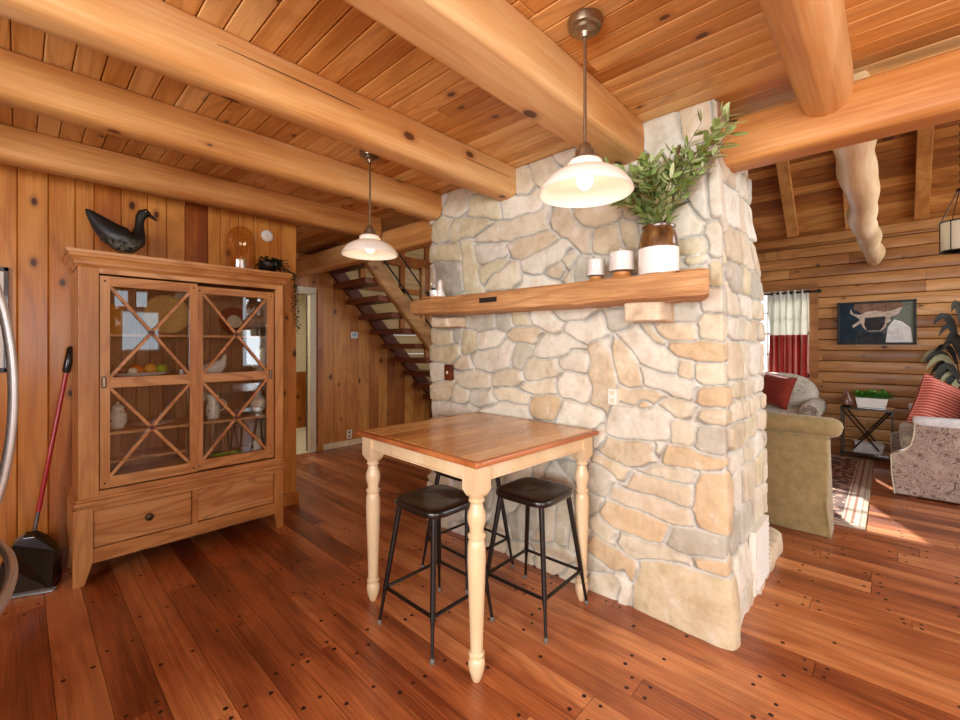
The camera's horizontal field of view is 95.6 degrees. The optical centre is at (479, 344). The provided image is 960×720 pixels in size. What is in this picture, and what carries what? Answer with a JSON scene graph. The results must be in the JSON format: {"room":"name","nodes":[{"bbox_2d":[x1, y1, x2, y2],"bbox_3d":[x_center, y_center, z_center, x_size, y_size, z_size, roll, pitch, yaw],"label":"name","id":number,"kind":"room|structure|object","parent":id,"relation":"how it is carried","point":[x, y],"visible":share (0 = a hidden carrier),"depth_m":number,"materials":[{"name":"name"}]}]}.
{"room":"dining area","nodes":[
{"label":"dining area","id":0,"kind":"room"},
{"bbox_2d":[0,164,295,562],"bbox_3d":[-3.149,0.110,2.342,0.144,2.580,4.290,0,0,43],"label":"wall","id":1,"kind":"structure","parent":0,"point":[42,214],"depth_m":2.75,"materials":[{"name":"brown wood"}]},
{"bbox_2d":[0,267,8,371],"bbox_3d":[-2.915,-0.150,2.472,0.022,0.620,0.320,0,0,43],"label":"framed print","id":2,"kind":"object","parent":1,"relation":"attached to","point":[4,271],"visible":0.61,"depth_m":2.57,"materials":[{"name":"black paper"}]},
{"bbox_2d":[0,491,298,566],"bbox_3d":[-3.143,1.345,2.347,0.177,0.110,4.305,0,0,43],"label":"baseboard","id":3,"kind":"structure","parent":1,"relation":"attached to","point":[291,498],"depth_m":3.77,"materials":[{"name":"brown wood"}]},
{"bbox_2d":[261,230,272,241],"bbox_3d":[-1.790,-0.918,3.661,0.024,0.096,0.096,0,0,43],"label":"disc","id":4,"kind":"object","parent":1,"relation":"attached to","point":[267,236],"visible":1,"depth_m":3.65,"materials":[{"name":"white ceramic"}]},
{"bbox_2d":[296,220,432,450],"bbox_3d":[-1.558,-1.698,7.678,1.800,6.197,6.438,0,0,43],"label":"wall","id":5,"kind":"structure","parent":0,"point":[363,387],"depth_m":6.27,"materials":[{"name":"brown wood"}]},
{"bbox_2d":[296,286,315,452],"bbox_3d":[-2.543,0.325,5.350,0.080,2.150,1.060,0,0,43],"label":"door","id":6,"kind":"structure","parent":5,"relation":"in","point":[311,292],"depth_m":5.67,"materials":[{"name":"beige paint"}]},
{"bbox_2d":[317,290,322,450],"bbox_3d":[-2.117,0.340,5.757,0.022,2.120,0.075,0,0,43],"label":"door frame","id":7,"kind":"structure","parent":5,"relation":"in","point":[319,293],"depth_m":5.74,"materials":[{"name":"brown wood"}]},
{"bbox_2d":[323,438,361,449],"bbox_3d":[-1.363,1.363,6.561,0.018,0.075,2.120,0,0,43],"label":"baseboard","id":8,"kind":"structure","parent":5,"relation":"attached to","point":[358,440],"depth_m":5.99,"materials":[{"name":"brown wood"}]},
{"bbox_2d":[347,429,351,438],"bbox_3d":[-1.825,1.245,6.076,0.010,0.120,0.080,0,0,43],"label":"wall outlet","id":9,"kind":"object","parent":5,"relation":"attached to","point":[349,432],"visible":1,"depth_m":6.07,"materials":[{"name":"beige paint"}]},
{"bbox_2d":[350,332,357,337],"bbox_3d":[-1.772,-0.140,6.122,0.024,0.090,0.110,0,0,43],"label":"thermostat","id":10,"kind":"object","parent":5,"relation":"attached to","point":[352,334],"visible":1,"depth_m":6.11,"materials":[{"name":"white paint"}]},
{"bbox_2d":[296,220,431,277],"bbox_3d":[-1.302,-0.958,4.553,2.860,0.204,0.178,0,0,43],"label":"ceiling beam","id":11,"kind":"structure","parent":5,"relation":"attached to","point":[416,235],"depth_m":4.09,"materials":[{"name":"brown wood"}]},
{"bbox_2d":[359,225,432,357],"bbox_3d":[-0.828,-0.561,7.170,0.060,2.877,3.700,0,0,43],"label":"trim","id":12,"kind":"structure","parent":5,"relation":"attached to","point":[414,263],"depth_m":6.83,"materials":[{"name":"brown wood"}]},
{"bbox_2d":[0,427,959,719],"bbox_3d":[0.617,1.428,3.060,11.500,0.064,10.700,0,0,43],"label":"floor","id":13,"kind":"structure","parent":0,"point":[255,619],"depth_m":2.10,"materials":[{"name":"brown wood"}]},
{"bbox_2d":[0,285,18,614],"bbox_3d":[-1.641,0.490,0.956,0.900,1.780,0.861,0,0,43],"label":"refrigerator","id":14,"kind":"object","parent":13,"relation":"on","point":[8,555],"visible":1,"depth_m":1.22,"materials":[{"name":"metal"}]},
{"bbox_2d":[0,346,72,598],"bbox_3d":[-2.628,0.704,2.553,0.300,1.392,0.337,0,0,-27],"label":"dustpan","id":15,"kind":"object","parent":13,"relation":"on","point":[39,558],"visible":0.83,"depth_m":2.52,"materials":[{"name":"black plastic"},{"name":"grey plastic"},{"name":"red painted metal"}]},
{"bbox_2d":[32,512,39,530],"bbox_3d":[-2.631,1.040,2.581,0.020,0.123,0.040,0,0,17],"label":"socket","id":16,"kind":"object","parent":15,"relation":"attached to","point":[37,515],"depth_m":2.57,"materials":[{"name":"grey metal"}]},
{"bbox_2d":[61,247,291,589],"bbox_3d":[-2.044,0.425,3.050,0.442,1.950,1.269,0,0,43],"label":"display cabinet","id":17,"kind":"object","parent":13,"relation":"on","point":[119,504],"visible":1,"depth_m":2.93,"materials":[{"name":"brown wood"}]},
{"bbox_2d":[110,304,125,333],"bbox_3d":[-2.325,-0.165,2.782,0.100,0.187,0.100,0,0,43],"label":"honey jar","id":18,"kind":"object","parent":17,"relation":"on","point":[117,312],"visible":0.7,"depth_m":2.75,"materials":[{"name":"orange glass"}]},
{"bbox_2d":[110,402,127,428],"bbox_3d":[-2.321,0.448,2.786,0.100,0.172,0.100,0,0,43],"label":"lidded jar","id":19,"kind":"object","parent":17,"relation":"on","point":[118,415],"visible":0.94,"depth_m":2.76,"materials":[{"name":"ceramic"}]},
{"bbox_2d":[85,209,156,253],"bbox_3d":[-2.303,-0.729,2.805,0.311,0.353,0.201,0,0,-15],"label":"duck decoy","id":20,"kind":"object","parent":17,"relation":"on","point":[118,237],"visible":0.92,"depth_m":2.74,"materials":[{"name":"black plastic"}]},
{"bbox_2d":[110,371,170,376],"bbox_3d":[-2.243,0.197,2.869,0.180,0.034,0.348,0,0,43],"label":"oval platter","id":21,"kind":"object","parent":17,"relation":"on","point":[156,373],"visible":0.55,"depth_m":2.81,"materials":[{"name":"white ceramic"}]},
{"bbox_2d":[117,366,126,373],"bbox_3d":[-2.289,0.161,2.776,0.052,0.048,0.059,0,0,43],"label":"plum","id":22,"kind":"object","parent":21,"relation":"on","point":[123,369],"visible":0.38,"depth_m":2.77,"materials":[{"name":"brown food"}]},
{"bbox_2d":[127,368,137,372],"bbox_3d":[-2.241,0.169,2.806,0.048,0.044,0.054,0,0,43],"label":"garlic bulb","id":23,"kind":"object","parent":21,"relation":"on","point":[130,370],"visible":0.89,"depth_m":2.79,"materials":[{"name":"beige food"}]},
{"bbox_2d":[128,364,142,372],"bbox_3d":[-2.260,0.161,2.858,0.072,0.067,0.082,0,0,43],"label":"orange","id":24,"kind":"object","parent":21,"relation":"on","point":[138,367],"visible":0.63,"depth_m":2.84,"materials":[{"name":"orange food"}]},
{"bbox_2d":[143,364,156,372],"bbox_3d":[-2.205,0.158,2.909,0.070,0.065,0.079,0,0,43],"label":"mango","id":25,"kind":"object","parent":21,"relation":"on","point":[148,368],"visible":0.8,"depth_m":2.89,"materials":[{"name":"orange food"}]},
{"bbox_2d":[156,364,167,371],"bbox_3d":[-2.149,0.157,2.939,0.056,0.052,0.063,0,0,43],"label":"lime","id":26,"kind":"object","parent":21,"relation":"on","point":[160,368],"visible":0.94,"depth_m":2.92,"materials":[{"name":"green food"}]},
{"bbox_2d":[129,418,175,425],"bbox_3d":[-2.195,0.523,2.920,0.250,0.022,0.250,0,0,43],"label":"plate stack","id":27,"kind":"object","parent":17,"relation":"on","point":[163,420],"visible":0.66,"depth_m":2.94,"materials":[{"name":"white ceramic"}]},
{"bbox_2d":[143,295,188,332],"bbox_3d":[-2.193,-0.215,3.050,0.076,0.270,0.276,0,0,43],"label":"tray","id":28,"kind":"object","parent":17,"relation":"on","point":[156,308],"visible":0.93,"depth_m":3.05,"materials":[{"name":"brown wood"}]},
{"bbox_2d":[110,446,263,474],"bbox_3d":[-2.075,0.834,3.079,0.333,0.018,1.119,0,0,43],"label":"shelf","id":29,"kind":"object","parent":17,"relation":"attached to","point":[174,459],"depth_m":3.05,"materials":[{"name":"brown wood"}]},
{"bbox_2d":[110,410,264,434],"bbox_3d":[-2.080,0.544,3.084,0.318,0.018,1.119,0,0,43],"label":"shelf","id":30,"kind":"object","parent":17,"relation":"attached to","point":[182,420],"depth_m":3.08,"materials":[{"name":"brown wood"}]},
{"bbox_2d":[110,334,264,338],"bbox_3d":[-2.080,-0.061,3.084,0.318,0.018,1.119,0,0,43],"label":"shelf","id":31,"kind":"object","parent":17,"relation":"attached to","point":[112,336],"depth_m":3.02,"materials":[{"name":"brown wood"}]},
{"bbox_2d":[203,354,226,372],"bbox_3d":[-1.947,0.144,3.183,0.092,0.151,0.167,0,0,43],"label":"dish","id":32,"kind":"object","parent":17,"relation":"on","point":[218,366],"visible":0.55,"depth_m":3.17,"materials":[{"name":"ceramic"}]},
{"bbox_2d":[206,394,226,418],"bbox_3d":[-1.934,0.449,3.184,0.128,0.170,0.092,0,0,-18],"label":"pitcher","id":33,"kind":"object","parent":17,"relation":"on","point":[213,410],"visible":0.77,"depth_m":3.15,"materials":[{"name":"ceramic"}]},
{"bbox_2d":[208,450,244,457],"bbox_3d":[-1.856,0.809,3.192,0.109,0.030,0.250,0,0,43],"label":"dish","id":34,"kind":"object","parent":17,"relation":"on","point":[235,451],"visible":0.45,"depth_m":3.22,"materials":[{"name":"ceramic"}]},
{"bbox_2d":[219,307,249,334],"bbox_3d":[-1.917,-0.187,3.400,0.060,0.217,0.224,0,0,43],"label":"plate","id":35,"kind":"object","parent":17,"relation":"on","point":[235,317],"visible":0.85,"depth_m":3.40,"materials":[{"name":"ceramic"}]},
{"bbox_2d":[226,226,255,267],"bbox_3d":[-1.821,-0.728,3.317,0.224,0.351,0.224,0,0,43],"label":"jar","id":36,"kind":"object","parent":17,"relation":"on","point":[241,262],"visible":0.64,"depth_m":3.29,"materials":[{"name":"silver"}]},
{"bbox_2d":[237,258,245,267],"bbox_3d":[-1.821,-0.616,3.317,0.060,0.103,0.060,0,0,43],"label":"candle","id":37,"kind":"object","parent":36,"relation":"on","point":[241,262],"depth_m":3.29,"materials":[{"name":"white wax"}]},
{"bbox_2d":[235,330,250,335],"bbox_3d":[-1.803,-0.091,3.307,0.110,0.040,0.110,0,0,43],"label":"bowl","id":38,"kind":"object","parent":17,"relation":"on","point":[242,332],"visible":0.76,"depth_m":3.28,"materials":[{"name":"beige ceramic"}]},
{"bbox_2d":[249,439,262,450],"bbox_3d":[-1.727,0.779,3.364,0.087,0.090,0.072,0,0,-12],"label":"cup","id":39,"kind":"object","parent":17,"relation":"on","point":[256,445],"visible":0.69,"depth_m":3.34,"materials":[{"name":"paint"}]},
{"bbox_2d":[249,390,264,413],"bbox_3d":[-1.739,0.447,3.404,0.120,0.175,0.120,0,0,43],"label":"round vase","id":40,"kind":"object","parent":17,"relation":"on","point":[257,404],"visible":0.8,"depth_m":3.37,"materials":[{"name":"ceramic"}]},
{"bbox_2d":[250,348,264,370],"bbox_3d":[-1.731,0.119,3.418,0.112,0.190,0.099,0,0,-8],"label":"mug","id":41,"kind":"object","parent":17,"relation":"on","point":[259,353],"visible":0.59,"depth_m":3.38,"materials":[{"name":"beige ceramic"}]},
{"bbox_2d":[253,322,264,335],"bbox_3d":[-1.751,-0.129,3.450,0.090,0.115,0.090,0,0,43],"label":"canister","id":42,"kind":"object","parent":17,"relation":"on","point":[258,327],"visible":0.83,"depth_m":3.41,"materials":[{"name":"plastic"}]},
{"bbox_2d":[255,256,301,333],"bbox_3d":[-1.599,-0.385,3.460,0.352,0.619,0.220,0,0,-17],"label":"trailing plant","id":43,"kind":"object","parent":17,"relation":"on","point":[267,265],"visible":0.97,"depth_m":3.42,"materials":[{"name":"green plant"}]},
{"bbox_2d":[257,262,278,271],"bbox_3d":[-1.668,-0.597,3.420,0.156,0.085,0.156,0,0,43],"label":"bowl","id":44,"kind":"object","parent":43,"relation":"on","point":[267,266],"depth_m":3.36,"materials":[{"name":"black plastic"}]},
{"bbox_2d":[305,243,432,400],"bbox_3d":[-1.225,-0.544,6.032,0.938,3.732,3.112,0,0,43],"label":"staircase","id":45,"kind":"structure","parent":13,"relation":"on","point":[382,278],"depth_m":5.84,"materials":[{"name":"brown wood"}]},
{"bbox_2d":[377,484,494,664],"bbox_3d":[-0.221,1.083,2.193,0.423,0.634,0.423,0,0,43],"label":"bar stool","id":46,"kind":"object","parent":13,"relation":"on","point":[435,502],"visible":0.93,"depth_m":2.16,"materials":[{"name":"brown metal"}]},
{"bbox_2d":[421,471,513,594],"bbox_3d":[-0.077,1.083,2.732,0.423,0.634,0.423,0,0,44],"label":"bar stool","id":47,"kind":"object","parent":13,"relation":"on","point":[438,474],"visible":0.46,"depth_m":2.72,"materials":[{"name":"black metal"}]},
{"bbox_2d":[356,412,598,682],"bbox_3d":[-0.014,0.935,2.391,0.946,0.930,0.946,0,0,45],"label":"dining table","id":48,"kind":"object","parent":13,"relation":"on","point":[477,448],"visible":0.99,"depth_m":2.16,"materials":[{"name":"brown wood"}]},
{"bbox_2d":[485,477,588,643],"bbox_3d":[0.292,1.083,2.329,0.423,0.634,0.423,0,0,41],"label":"bar stool","id":49,"kind":"object","parent":13,"relation":"on","point":[534,492],"visible":0.91,"depth_m":2.30,"materials":[{"name":"black metal"}]},
{"bbox_2d":[427,99,782,650],"bbox_3d":[0.774,0.130,3.189,2.234,2.618,1.559,0,0,43],"label":"stone wall","id":50,"kind":"structure","parent":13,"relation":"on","point":[678,468],"depth_m":2.39,"materials":[{"name":"beige stone"}]},
{"bbox_2d":[444,364,453,379],"bbox_3d":[-0.242,0.210,3.335,0.076,0.120,0.042,0,0,43],"label":"light switch","id":51,"kind":"object","parent":50,"relation":"attached to","point":[448,369],"visible":1,"depth_m":3.32,"materials":[{"name":"brown wood"}]},
{"bbox_2d":[410,268,708,315],"bbox_3d":[0.312,-0.272,2.663,2.071,0.133,0.276,0,0,43],"label":"mantel shelf","id":52,"kind":"object","parent":50,"relation":"attached to","point":[688,285],"visible":0.99,"depth_m":2.29,"materials":[{"name":"brown wood"}]},
{"bbox_2d":[421,267,452,299],"bbox_3d":[-0.315,-0.473,3.209,0.244,0.273,0.244,0,0,43],"label":"glass cloche","id":53,"kind":"object","parent":52,"relation":"on","point":[427,297],"visible":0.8,"depth_m":3.10,"materials":[{"name":"clear glass"}]},
{"bbox_2d":[429,286,436,295],"bbox_3d":[-0.347,-0.394,3.240,0.060,0.093,0.060,0,0,24],"label":"pot","id":54,"kind":"object","parent":53,"relation":"on","point":[432,292],"visible":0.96,"depth_m":3.22,"materials":[{"name":"ceramic"}]},
{"bbox_2d":[435,280,445,296],"bbox_3d":[-0.288,-0.411,3.157,0.080,0.126,0.080,0,0,43],"label":"bell","id":55,"kind":"object","parent":53,"relation":"on","point":[440,292],"visible":0.85,"depth_m":3.14,"materials":[{"name":"ceramic"}]},
{"bbox_2d":[587,259,604,279],"bbox_3d":[0.614,-0.400,2.307,0.100,0.125,0.100,0,0,43],"label":"glass candle jar","id":56,"kind":"object","parent":52,"relation":"on","point":[595,267],"visible":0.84,"depth_m":2.27,"materials":[{"name":"white wax"}]},
{"bbox_2d":[609,243,634,277],"bbox_3d":[0.720,-0.452,2.207,0.136,0.230,0.136,0,0,43],"label":"glass candle jar","id":57,"kind":"object","parent":52,"relation":"on","point":[621,263],"visible":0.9,"depth_m":2.16,"materials":[{"name":"white wax"}]},
{"bbox_2d":[609,250,634,272],"bbox_3d":[0.720,-0.420,2.207,0.122,0.094,0.122,0,0,43],"label":"candle","id":58,"kind":"object","parent":57,"relation":"on","point":[623,261],"depth_m":2.16,"materials":[{"name":"white wax"}]},
{"bbox_2d":[638,222,678,274],"bbox_3d":[0.860,-0.454,2.096,0.185,0.234,0.185,0,0,43],"label":"stoneware crock","id":59,"kind":"object","parent":52,"relation":"on","point":[658,247],"visible":0.92,"depth_m":2.02,"materials":[{"name":"white ceramic"}]},
{"bbox_2d":[605,102,748,224],"bbox_3d":[0.840,-0.786,2.026,0.723,0.513,0.392,0,0,35],"label":"leafy branches","id":60,"kind":"object","parent":59,"relation":"in","point":[657,193],"visible":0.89,"depth_m":1.97,"materials":[{"name":"green plant"}]},
{"bbox_2d":[608,388,619,404],"bbox_3d":[0.743,0.285,2.414,0.050,0.090,0.044,0,0,43],"label":"wall outlet","id":61,"kind":"object","parent":50,"relation":"attached to","point":[613,393],"visible":1,"depth_m":2.40,"materials":[{"name":"white plastic"}]},
{"bbox_2d":[610,391,613,402],"bbox_3d":[0.729,0.285,2.399,0.024,0.064,0.004,0,0,43],"label":"socket","id":62,"kind":"object","parent":61,"relation":"attached to","point":[611,392],"depth_m":2.40,"materials":[{"name":"beige paint"}]},
{"bbox_2d":[749,514,769,596],"bbox_3d":[1.586,1.180,2.462,0.042,0.340,0.340,0,0,43],"label":"vent grille","id":63,"kind":"object","parent":50,"relation":"attached to","point":[759,537],"visible":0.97,"depth_m":2.40,"materials":[{"name":"white paint"}]},
{"bbox_2d":[831,454,874,530],"bbox_3d":[3.138,1.393,4.923,1.915,0.011,2.730,0,0,43],"label":"area rug","id":64,"kind":"object","parent":13,"relation":"on","point":[851,476],"visible":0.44,"depth_m":4.18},
{"bbox_2d":[761,372,826,416],"bbox_3d":[3.771,0.890,6.160,1.750,1.000,0.881,0,0,43],"label":"floral sofa","id":65,"kind":"object","parent":64,"relation":"on","point":[805,399],"visible":0.24,"depth_m":5.80,"materials":[{"name":"beige fabric"}]},
{"bbox_2d":[762,371,796,409],"bbox_3d":[3.972,0.610,5.848,0.215,0.494,0.502,0,0,-18],"label":"throw pillow","id":66,"kind":"object","parent":65,"relation":"on","point":[778,389],"visible":0.85,"depth_m":5.74,"materials":[{"name":"red fabric"}]},
{"bbox_2d":[762,405,798,413],"bbox_3d":[3.951,0.925,5.826,0.730,0.170,0.620,0,0,43],"label":"seat cushion","id":67,"kind":"object","parent":65,"relation":"on","point":[792,409],"depth_m":5.67,"materials":[{"name":"beige fabric"}]},
{"bbox_2d":[764,411,843,538],"bbox_3d":[2.511,0.965,3.776,1.037,0.870,0.900,0,0,43],"label":"chair","id":68,"kind":"object","parent":64,"relation":"on","point":[799,480],"visible":0.54,"depth_m":3.28,"materials":[{"name":"beige fabric"}]},
{"bbox_2d":[840,404,893,458],"bbox_3d":[4.800,1.083,5.400,0.488,0.634,0.410,0,0,43],"label":"side table","id":69,"kind":"object","parent":13,"relation":"on","point":[844,449],"visible":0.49,"depth_m":5.33,"materials":[{"name":"black metal"}]},
{"bbox_2d":[840,390,853,405],"bbox_3d":[4.616,0.667,5.474,0.140,0.195,0.140,0,0,43],"label":"vase","id":70,"kind":"object","parent":69,"relation":"on","point":[846,399],"visible":1,"depth_m":5.44,"materials":[{"name":"brown ceramic"}]},
{"bbox_2d":[840,446,890,457],"bbox_3d":[4.799,1.320,5.399,0.480,0.010,0.400,0,0,43],"label":"shelf","id":71,"kind":"object","parent":69,"relation":"attached to","point":[845,449],"depth_m":5.32,"materials":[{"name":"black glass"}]},
{"bbox_2d":[854,440,883,454],"bbox_3d":[4.772,1.254,5.341,0.285,0.118,0.234,0,0,43],"label":"magazine stack","id":72,"kind":"object","parent":69,"relation":"on","point":[864,446],"visible":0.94,"depth_m":5.28,"materials":[{"name":"white paper"}]},
{"bbox_2d":[851,389,895,408],"bbox_3d":[4.819,0.647,5.343,0.457,0.237,0.259,0,0,43],"label":"planter","id":73,"kind":"object","parent":69,"relation":"on","point":[871,399],"visible":1,"depth_m":5.31,"materials":[{"name":"white ceramic"}]},
{"bbox_2d":[886,406,893,409],"bbox_3d":[4.849,0.747,5.145,0.072,0.036,0.062,0,0,43],"label":"box","id":74,"kind":"object","parent":69,"relation":"on","point":[887,407],"visible":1,"depth_m":5.13,"materials":[{"name":"brown wood"}]},
{"bbox_2d":[890,403,959,503],"bbox_3d":[4.718,0.875,4.211,1.088,1.050,1.430,0,0,43],"label":"armchair","id":75,"kind":"object","parent":13,"relation":"on","point":[925,453],"visible":0.75,"depth_m":3.91,"materials":[{"name":"beige fabric"}]},
{"bbox_2d":[899,422,913,448],"bbox_3d":[4.655,0.935,4.269,0.780,0.190,1.100,0,0,43],"label":"seat cushion","id":76,"kind":"object","parent":75,"relation":"on","point":[905,428],"depth_m":4.25,"materials":[{"name":"beige fabric"}]},
{"bbox_2d":[906,373,959,423],"bbox_3d":[4.363,0.600,4.105,0.669,0.668,0.218,0,0,6],"label":"throw pillow","id":77,"kind":"object","parent":75,"relation":"on","point":[934,397],"visible":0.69,"depth_m":4.04,"materials":[{"name":"red fabric"}]},
{"bbox_2d":[920,300,959,388],"bbox_3d":[5.500,0.443,4.910,0.753,1.913,0.490,0,0,43],"label":"potted plant","id":78,"kind":"object","parent":13,"relation":"on","point":[946,369],"visible":0.81,"depth_m":4.96,"materials":[{"name":"green plant leaves"}]},
{"bbox_2d":[0,0,959,253],"bbox_3d":[-0.702,-1.220,0.641,9.300,0.080,5.270,0,0,43],"label":"ceiling","id":79,"kind":"structure","parent":0,"point":[658,58],"depth_m":1.84,"materials":[{"name":"brown wood"}]},
{"bbox_2d":[0,123,380,236],"bbox_3d":[-2.661,-1.085,2.301,0.192,0.190,4.900,0,0,43],"label":"ceiling beam","id":80,"kind":"structure","parent":79,"relation":"attached to","point":[19,147],"depth_m":2.83,"materials":[{"name":"brown wood"}]},
{"bbox_2d":[0,47,441,220],"bbox_3d":[-2.035,-1.085,1.692,0.196,0.191,4.870,0,0,43],"label":"ceiling beam","id":81,"kind":"structure","parent":79,"relation":"attached to","point":[27,84],"depth_m":2.17,"materials":[{"name":"brown wood"}]},
{"bbox_2d":[0,0,515,200],"bbox_3d":[-1.492,-1.080,1.179,0.195,0.199,4.870,0,0,43],"label":"ceiling beam","id":82,"kind":"structure","parent":79,"relation":"attached to","point":[159,37],"depth_m":1.71,"materials":[{"name":"brown wood"}]},
{"bbox_2d":[341,149,397,259],"bbox_3d":[-0.673,-0.864,2.661,0.338,0.629,0.338,0,0,43],"label":"pendant lamp","id":83,"kind":"object","parent":79,"relation":"hanging from","point":[369,246],"visible":1,"depth_m":2.64,"materials":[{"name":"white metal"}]},
{"bbox_2d":[343,0,643,164],"bbox_3d":[-0.877,-1.080,0.600,0.219,0.201,4.870,0,0,43],"label":"ceiling beam","id":84,"kind":"structure","parent":79,"relation":"attached to","point":[491,44],"depth_m":1.58,"materials":[{"name":"brown wood"}]},
{"bbox_2d":[538,7,633,207],"bbox_3d":[0.381,-0.864,1.580,0.338,0.629,0.338,0,0,43],"label":"pendant lamp","id":85,"kind":"object","parent":79,"relation":"hanging from","point":[587,181],"visible":1,"depth_m":1.57,"materials":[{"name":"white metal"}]},
{"bbox_2d":[759,0,853,117],"bbox_3d":[-0.225,-1.075,0.054,0.187,0.210,4.970,0,0,43],"label":"ceiling beam","id":86,"kind":"structure","parent":79,"relation":"attached to","point":[811,37],"depth_m":1.46,"materials":[{"name":"brown wood"}]},
{"bbox_2d":[833,70,885,265],"bbox_3d":[3.384,-1.101,3.816,0.236,0.256,5.208,0,0,43],"label":"log beam","id":87,"kind":"structure","parent":79,"relation":"attached to","point":[857,172],"depth_m":2.87,"materials":[{"name":"beige wood"}]},
{"bbox_2d":[748,120,959,242],"bbox_3d":[3.062,-3.866,4.342,9.800,5.056,5.435,0,0,43],"label":"ceiling","id":88,"kind":"structure","parent":0,"point":[818,194],"depth_m":5.48,"materials":[{"name":"brown wood"}]},
{"bbox_2d":[776,160,798,236],"bbox_3d":[2.900,-3.714,4.550,0.130,4.339,4.656,0,0,43],"label":"rafter","id":89,"kind":"object","parent":88,"relation":"attached to","point":[783,168],"visible":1,"depth_m":5.86,"materials":[{"name":"brown wood"}]},
{"bbox_2d":[843,192,850,228],"bbox_3d":[3.366,-3.714,4.111,0.130,4.339,4.656,0,0,43],"label":"rafter","id":90,"kind":"object","parent":88,"relation":"attached to","point":[845,202],"visible":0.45,"depth_m":5.63,"materials":[{"name":"brown wood"}]},
{"bbox_2d":[914,126,933,219],"bbox_3d":[3.839,-3.714,3.665,0.130,4.339,4.656,0,0,43],"label":"rafter","id":91,"kind":"object","parent":88,"relation":"attached to","point":[925,136],"visible":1,"depth_m":4.97,"materials":[{"name":"brown wood"}]},
{"bbox_2d":[938,123,959,254],"bbox_3d":[4.092,-2.179,3.701,0.273,2.768,0.273,0,0,39],"label":"lantern","id":92,"kind":"object","parent":88,"relation":"hanging from","point":[949,230],"visible":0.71,"depth_m":3.70,"materials":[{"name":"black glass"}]},
{"bbox_2d":[756,228,959,443],"bbox_3d":[4.658,-0.147,6.328,9.300,3.094,0.121,0,0,43],"label":"wall","id":93,"kind":"structure","parent":0,"point":[911,267],"depth_m":5.74,"materials":[{"name":"brown wood"}]},
{"bbox_2d":[764,290,808,375],"bbox_3d":[4.192,-0.170,6.767,1.520,1.240,0.040,0,0,43],"label":"window","id":94,"kind":"structure","parent":93,"relation":"in","point":[767,333],"depth_m":6.59,"materials":[{"name":"white paint"}]},
{"bbox_2d":[762,283,821,383],"bbox_3d":[4.125,-0.165,6.703,1.810,1.410,0.075,0,0,43],"label":"trim","id":95,"kind":"structure","parent":93,"relation":"attached to","point":[813,297],"depth_m":6.15,"materials":[{"name":"brown wood"}]},
{"bbox_2d":[764,289,821,295],"bbox_3d":[4.024,-0.750,6.740,2.013,0.060,0.150,0,0,43],"label":"curtain rod","id":96,"kind":"object","parent":93,"relation":"attached to","point":[817,290],"visible":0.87,"depth_m":6.14,"materials":[{"name":"black metal"}]},
{"bbox_2d":[768,289,807,378],"bbox_3d":[4.446,0.133,6.282,0.473,1.835,0.082,0,0,43],"label":"curtain","id":97,"kind":"object","parent":96,"relation":"hanging from","point":[788,313],"visible":0.63,"depth_m":6.27,"materials":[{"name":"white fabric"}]},
{"bbox_2d":[753,215,959,250],"bbox_3d":[4.589,-1.490,6.255,9.100,0.120,0.080,0,0,43],"label":"trim","id":98,"kind":"structure","parent":93,"relation":"attached to","point":[926,224],"depth_m":5.90,"materials":[{"name":"brown wood"}]},
{"bbox_2d":[830,438,890,450],"bbox_3d":[4.603,1.340,6.270,9.100,0.120,0.040,0,0,43],"label":"baseboard","id":99,"kind":"structure","parent":93,"relation":"attached to","point":[835,442],"depth_m":5.90,"materials":[{"name":"brown wood"}]},
{"bbox_2d":[837,299,916,344],"bbox_3d":[5.186,-0.290,5.707,0.766,0.570,0.050,0,0,43],"label":"framed picture","id":100,"kind":"object","parent":93,"relation":"attached to","point":[888,322],"visible":1,"depth_m":5.68,"materials":[{"name":"black paint"}]},
{"bbox_3d":[4.408,-2.500,-0.616,0.060,7.800,10.450,0,0,43],"label":"wall","id":101,"kind":"structure","parent":0,"visible":0},
{"bbox_2d":[719,48,959,172],"bbox_3d":[2.749,-0.984,0.774,4.260,0.231,0.201,0,0,43],"label":"ceiling beam","id":102,"kind":"structure","parent":101,"relation":"attached to","point":[924,93],"depth_m":1.78,"materials":[{"name":"brown wood"}]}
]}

